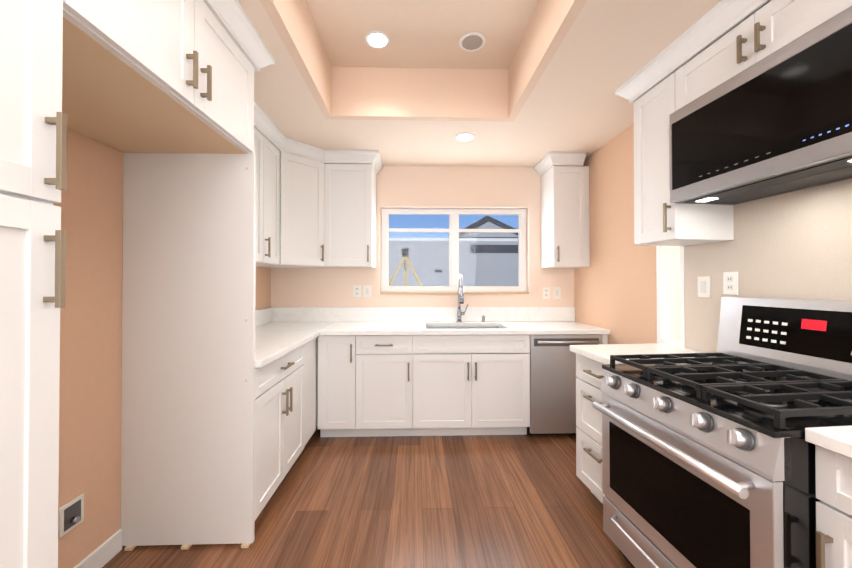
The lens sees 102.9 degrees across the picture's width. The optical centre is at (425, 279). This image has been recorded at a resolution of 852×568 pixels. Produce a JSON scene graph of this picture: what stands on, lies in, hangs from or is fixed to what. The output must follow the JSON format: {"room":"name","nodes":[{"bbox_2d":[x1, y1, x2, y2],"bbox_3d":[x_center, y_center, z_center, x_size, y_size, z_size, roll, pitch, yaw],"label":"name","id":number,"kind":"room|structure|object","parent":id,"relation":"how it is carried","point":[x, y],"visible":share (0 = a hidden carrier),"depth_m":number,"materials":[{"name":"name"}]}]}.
{"room":"kitchen","nodes":[
{"label":"kitchen","id":0,"kind":"room"},
{"bbox_2d":[53,128,270,567],"bbox_3d":[-1.553,-0.178,0.767,0.150,2.990,5.250,0,0,-2],"label":"wall","id":1,"kind":"structure","parent":0,"point":[90,384],"depth_m":1.53,"materials":[{"name":"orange paint"}]},
{"bbox_2d":[58,494,83,537],"bbox_3d":[-1.482,0.993,1.430,0.030,0.120,0.100,0,0,-2],"label":"box","id":2,"kind":"object","parent":1,"relation":"attached to","point":[70,515],"visible":1,"depth_m":1.42,"materials":[{"name":"white plastic"}]},
{"bbox_2d":[74,529,121,567],"bbox_3d":[-1.484,1.271,1.225,0.014,0.100,0.885,0,0,-2],"label":"baseboard","id":3,"kind":"structure","parent":1,"relation":"attached to","point":[105,552],"depth_m":1.57,"materials":[{"name":"white wood"}]},
{"bbox_2d":[62,0,253,153],"bbox_3d":[-1.151,-0.851,1.237,0.676,0.438,0.916,0,0,-2],"label":"upper cabinet","id":4,"kind":"object","parent":1,"relation":"attached to","point":[157,76],"visible":0.94,"depth_m":1.22,"materials":[{"name":"white paint"}]},
{"bbox_2d":[191,127,270,266],"bbox_3d":[-1.349,-0.595,2.132,0.330,0.936,0.840,0,0,-2],"label":"upper cabinet","id":5,"kind":"object","parent":1,"relation":"attached to","point":[258,137],"depth_m":2.43,"materials":[{"name":"white paint"}]},
{"bbox_2d":[259,136,282,266],"bbox_3d":[-1.336,-0.590,2.633,0.383,0.936,0.403,0,0,-2],"label":"upper cabinet","id":6,"kind":"object","parent":1,"relation":"attached to","point":[271,193],"depth_m":2.65,"materials":[{"name":"white paint"}]},
{"bbox_2d":[203,0,382,174],"bbox_3d":[-0.947,-1.114,1.776,1.114,0.098,3.278,0,0,-2],"label":"crown molding","id":7,"kind":"structure","parent":1,"relation":"attached to","point":[231,16],"depth_m":2.27,"materials":[{"name":"white paint"}]},
{"bbox_2d":[268,152,329,267],"bbox_3d":[-1.230,-0.587,3.069,0.620,0.936,0.669,0,0,-2],"label":"upper cabinet","id":8,"kind":"object","parent":1,"relation":"attached to","point":[289,210],"depth_m":2.93,"materials":[{"name":"white paint"}]},
{"bbox_2d":[102,427,632,567],"bbox_3d":[0.954,1.368,0.899,5.170,0.100,5.400,0,0,-2],"label":"floor","id":9,"kind":"structure","parent":0,"point":[492,501],"depth_m":1.93,"materials":[{"name":"brown wood"}]},
{"bbox_2d":[0,0,66,567],"bbox_3d":[-1.129,0.119,0.446,0.676,2.391,0.648,0,0,-2],"label":"pantry cabinet","id":10,"kind":"object","parent":9,"relation":"on","point":[33,148],"visible":1,"depth_m":0.72,"materials":[{"name":"white paint"}]},
{"bbox_2d":[121,153,255,550],"bbox_3d":[-1.182,0.348,1.690,0.640,1.953,0.034,0,0,-2],"label":"end panel","id":11,"kind":"object","parent":9,"relation":"on","point":[188,365],"visible":0.98,"depth_m":1.69,"materials":[{"name":"white paint"}]},
{"bbox_2d":[255,343,306,519],"bbox_3d":[-1.193,0.890,2.084,0.640,0.876,0.760,0,0,-2],"label":"base cabinet","id":12,"kind":"object","parent":9,"relation":"on","point":[286,403],"depth_m":2.02,"materials":[{"name":"white paint"}]},
{"bbox_2d":[255,311,322,367],"bbox_3d":[-1.181,0.361,2.219,0.671,0.182,1.020,0,0,-2],"label":"countertop","id":13,"kind":"structure","parent":12,"relation":"on","point":[280,332],"depth_m":2.73,"materials":[{"name":"white stone"}]},
{"bbox_2d":[307,337,317,441],"bbox_3d":[-1.207,0.895,2.588,0.640,0.876,0.368,0,0,-2],"label":"base cabinet","id":14,"kind":"object","parent":9,"relation":"on","point":[312,346],"depth_m":2.68,"materials":[{"name":"white paint"}]},
{"bbox_2d":[317,335,364,436],"bbox_3d":[-0.713,0.899,3.096,0.373,0.876,0.620,0,0,-2],"label":"base cabinet","id":15,"kind":"object","parent":9,"relation":"on","point":[341,358],"depth_m":2.79,"materials":[{"name":"white paint"}]},
{"bbox_2d":[365,335,420,436],"bbox_3d":[-0.353,0.899,3.106,0.590,0.876,0.620,0,0,-2],"label":"base cabinet","id":16,"kind":"object","parent":9,"relation":"on","point":[395,385],"depth_m":2.80,"materials":[{"name":"white paint"}]},
{"bbox_2d":[255,307,609,335],"bbox_3d":[-0.008,0.369,3.096,3.066,0.182,0.668,0,0,-2],"label":"countertop","id":17,"kind":"structure","parent":16,"relation":"on","point":[336,320],"depth_m":3.38,"materials":[{"name":"white stone"}]},
{"bbox_2d":[456,274,467,322],"bbox_3d":[0.363,0.187,3.283,0.122,0.474,0.232,0,0,-2],"label":"faucet","id":18,"kind":"object","parent":17,"relation":"on","point":[460,293],"visible":1,"depth_m":3.34,"materials":[{"name":"silver metal"}]},
{"bbox_2d":[426,326,511,353],"bbox_3d":[0.357,0.557,3.105,0.744,0.192,0.434,0,0,-2],"label":"undermount sink","id":19,"kind":"object","parent":17,"relation":"in","point":[498,327],"depth_m":3.31,"materials":[{"name":"silver metal"}]},
{"bbox_2d":[527,334,601,434],"bbox_3d":[1.169,0.901,3.115,0.610,0.872,0.646,0,0,-2],"label":"dishwasher","id":20,"kind":"object","parent":9,"relation":"on","point":[553,377],"visible":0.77,"depth_m":2.84,"materials":[{"name":"silver metal"}]},
{"bbox_2d":[576,353,604,503],"bbox_3d":[1.250,0.889,1.937,0.656,0.876,0.433,0,0,-6],"label":"base cabinet","id":21,"kind":"object","parent":9,"relation":"on","point":[589,375],"visible":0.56,"depth_m":1.98,"materials":[{"name":"white paint"}]},
{"bbox_2d":[570,343,705,364],"bbox_3d":[1.252,0.432,1.951,0.650,0.037,0.454,0,0,-6],"label":"countertop","id":22,"kind":"structure","parent":21,"relation":"on","point":[601,353],"depth_m":1.99,"materials":[{"name":"white stone"}]},
{"bbox_2d":[592,297,851,567],"bbox_3d":[1.233,0.704,1.332,0.797,1.235,0.758,0,0,-6],"label":"gas range","id":23,"kind":"object","parent":9,"relation":"on","point":[708,460],"visible":1,"depth_m":1.24,"materials":[{"name":"silver metal"}]},
{"bbox_2d":[815,445,851,567],"bbox_3d":[1.441,0.879,0.703,0.742,0.876,0.562,0,0,-2],"label":"base cabinet","id":24,"kind":"object","parent":9,"relation":"on","point":[834,511],"visible":0.81,"depth_m":0.88,"materials":[{"name":"white paint"}]},
{"bbox_2d":[805,425,851,458],"bbox_3d":[1.441,0.417,0.159,0.650,0.037,1.615,0,0,-6],"label":"countertop","id":25,"kind":"structure","parent":24,"relation":"on","point":[837,439],"depth_m":0.89,"materials":[{"name":"white stone"}]},
{"bbox_2d":[271,166,573,306],"bbox_3d":[-0.019,-0.155,3.511,3.370,2.990,0.150,0,0,-2],"label":"wall","id":26,"kind":"structure","parent":0,"point":[438,187],"depth_m":3.45,"materials":[{"name":"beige paint"}]},
{"bbox_2d":[324,164,375,267],"bbox_3d":[-0.716,-0.585,3.253,0.438,0.936,0.330,0,0,-2],"label":"upper cabinet","id":27,"kind":"object","parent":26,"relation":"attached to","point":[349,215],"depth_m":3.09,"materials":[{"name":"white paint"}]},
{"bbox_2d":[353,285,360,296],"bbox_3d":[-0.691,0.119,3.411,0.075,0.118,0.009,0,0,-2],"label":"outlet","id":28,"kind":"object","parent":26,"relation":"attached to","point":[356,288],"depth_m":3.41,"materials":[{"name":"white plastic"}]},
{"bbox_2d":[363,285,370,296],"bbox_3d":[-0.591,0.119,3.412,0.075,0.118,0.009,0,0,-2],"label":"light switch","id":29,"kind":"object","parent":26,"relation":"attached to","point":[366,288],"depth_m":3.41,"materials":[{"name":"white plastic"}]},
{"bbox_2d":[381,208,525,291],"bbox_3d":[0.293,-0.302,3.546,1.511,0.861,0.058,0,0,-2],"label":"window","id":30,"kind":"structure","parent":26,"relation":"in","point":[453,230],"depth_m":3.52,"materials":[{"name":"white plastic"}]},
{"bbox_2d":[380,292,528,293],"bbox_3d":[0.294,0.140,3.474,1.511,0.020,0.087,0,0,-2],"label":"window sill","id":31,"kind":"structure","parent":26,"relation":"attached to","point":[454,292],"depth_m":3.43,"materials":[{"name":"white paint"}]},
{"bbox_2d":[543,287,549,298],"bbox_3d":[1.228,0.139,3.464,0.075,0.118,0.009,0,0,-2],"label":"outlet","id":32,"kind":"object","parent":26,"relation":"attached to","point":[546,290],"depth_m":3.46,"materials":[{"name":"white plastic"}]},
{"bbox_2d":[553,287,560,298],"bbox_3d":[1.338,0.139,3.466,0.075,0.118,0.009,0,0,-2],"label":"outlet","id":33,"kind":"object","parent":26,"relation":"attached to","point":[556,290],"depth_m":3.46,"materials":[{"name":"white plastic"}]},
{"bbox_2d":[541,166,589,267],"bbox_3d":[1.348,-0.584,3.311,0.341,0.936,0.330,0,0,-2],"label":"upper cabinet","id":34,"kind":"object","parent":26,"relation":"attached to","point":[565,212],"depth_m":3.15,"materials":[{"name":"white paint"}]},
{"bbox_2d":[238,0,770,166],"bbox_3d":[0.554,-1.406,0.911,4.370,0.470,5.400,0,0,-2],"label":"ceiling","id":35,"kind":"structure","parent":0,"point":[422,65],"depth_m":2.20,"materials":[{"name":"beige paint"}]},
{"bbox_2d":[365,30,389,48],"bbox_3d":[-0.306,-1.507,2.139,0.156,0.007,0.156,0,0,-2],"label":"recessed light","id":36,"kind":"object","parent":35,"relation":"attached to","point":[375,39],"visible":1,"depth_m":2.13,"materials":[{"name":"white"}]},
{"bbox_2d":[456,133,474,141],"bbox_3d":[0.317,-1.152,2.753,0.156,0.007,0.156,0,0,-2],"label":"recessed light","id":37,"kind":"object","parent":35,"relation":"in","point":[463,137],"visible":1,"depth_m":2.75,"materials":[{"name":"white"}]},
{"bbox_2d":[459,32,485,51],"bbox_3d":[0.294,-1.506,2.155,0.170,0.009,0.170,0,0,-2],"label":"ceiling speaker","id":38,"kind":"object","parent":35,"relation":"attached to","point":[471,41],"visible":1,"depth_m":2.14,"materials":[{"name":"white plastic"}]},
{"bbox_2d":[574,124,851,352],"bbox_3d":[1.916,-0.188,-0.399,0.229,2.990,7.797,0,0,-5],"label":"wall","id":39,"kind":"structure","parent":0,"point":[796,245],"depth_m":1.90,"materials":[{"name":"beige paint"}]},
{"bbox_2d":[534,152,585,176],"bbox_3d":[1.283,-1.102,3.280,0.341,0.098,0.396,0,0,-2],"label":"crown molding","id":40,"kind":"structure","parent":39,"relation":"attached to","point":[548,161],"depth_m":3.12,"materials":[{"name":"white paint"}]},
{"bbox_2d":[656,246,684,347],"bbox_3d":[1.637,0.042,2.179,0.160,0.764,0.214,0,0,-6],"label":"trim","id":41,"kind":"structure","parent":39,"relation":"attached to","point":[670,298],"depth_m":2.25,"materials":[{"name":"white"}]},
{"bbox_2d":[634,73,733,245],"bbox_3d":[1.420,-0.633,1.898,0.352,0.861,0.319,0,0,-2],"label":"upper cabinet","id":42,"kind":"object","parent":39,"relation":"attached to","point":[658,221],"depth_m":1.84,"materials":[{"name":"white paint"}]},
{"bbox_2d":[615,0,768,102],"bbox_3d":[1.404,-1.123,0.744,0.402,0.098,2.768,0,0,-2],"label":"crown molding","id":43,"kind":"structure","parent":39,"relation":"attached to","point":[718,20],"depth_m":1.60,"materials":[{"name":"white paint"}]},
{"bbox_2d":[674,34,725,111],"bbox_3d":[1.471,-0.954,1.532,0.388,0.225,0.465,0,0,-2],"label":"upper cabinet","id":44,"kind":"object","parent":39,"relation":"attached to","point":[706,71],"depth_m":1.59,"materials":[{"name":"white paint"}]},
{"bbox_2d":[698,276,709,297],"bbox_3d":[1.580,0.043,1.931,0.010,0.118,0.075,0,0,-5],"label":"light switch","id":45,"kind":"object","parent":39,"relation":"attached to","point":[703,282],"depth_m":1.92,"materials":[{"name":"white plastic"}]},
{"bbox_2d":[723,272,737,294],"bbox_3d":[1.596,0.021,1.779,0.010,0.118,0.075,0,0,-5],"label":"outlet","id":46,"kind":"object","parent":39,"relation":"attached to","point":[730,283],"depth_m":1.78,"materials":[{"name":"white plastic"}]},
{"bbox_2d":[726,0,851,80],"bbox_3d":[1.480,-0.957,1.200,0.388,0.225,0.439,0,0,-2],"label":"upper cabinet","id":47,"kind":"object","parent":39,"relation":"attached to","point":[764,31],"depth_m":1.29,"materials":[{"name":"white paint"}]},
{"bbox_2d":[669,6,851,204],"bbox_3d":[1.458,-0.612,1.367,0.365,0.458,0.758,0,0,-6],"label":"over-the-range microwave","id":48,"kind":"object","parent":47,"relation":"attached to","point":[778,122],"visible":1,"depth_m":1.28,"materials":[{"name":"black glass"}]},
{"label":"outside","id":49,"kind":"structure","parent":0,"visible":0},
{"bbox_2d":[389,216,517,285],"bbox_3d":[0.879,0.017,6.661,18.000,3.900,5.200,0,0,-2],"label":"neighbor house","id":50,"kind":"structure","parent":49,"point":[472,267],"depth_m":8.95,"materials":[{"name":"grey paint"}]},
{"bbox_3d":[0.285,1.000,3.810,1.715,1.685,0.449,0,0,-2],"label":"ledge","id":51,"kind":"object","parent":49,"visible":0},
{"bbox_2d":[389,248,421,285],"bbox_3d":[-0.233,-0.096,3.833,0.448,0.505,0.302,0,0,-2],"label":"tripod","id":52,"kind":"object","parent":51,"relation":"on","point":[405,251],"visible":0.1,"depth_m":3.77,"materials":[{"name":"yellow wood"}]}
]}

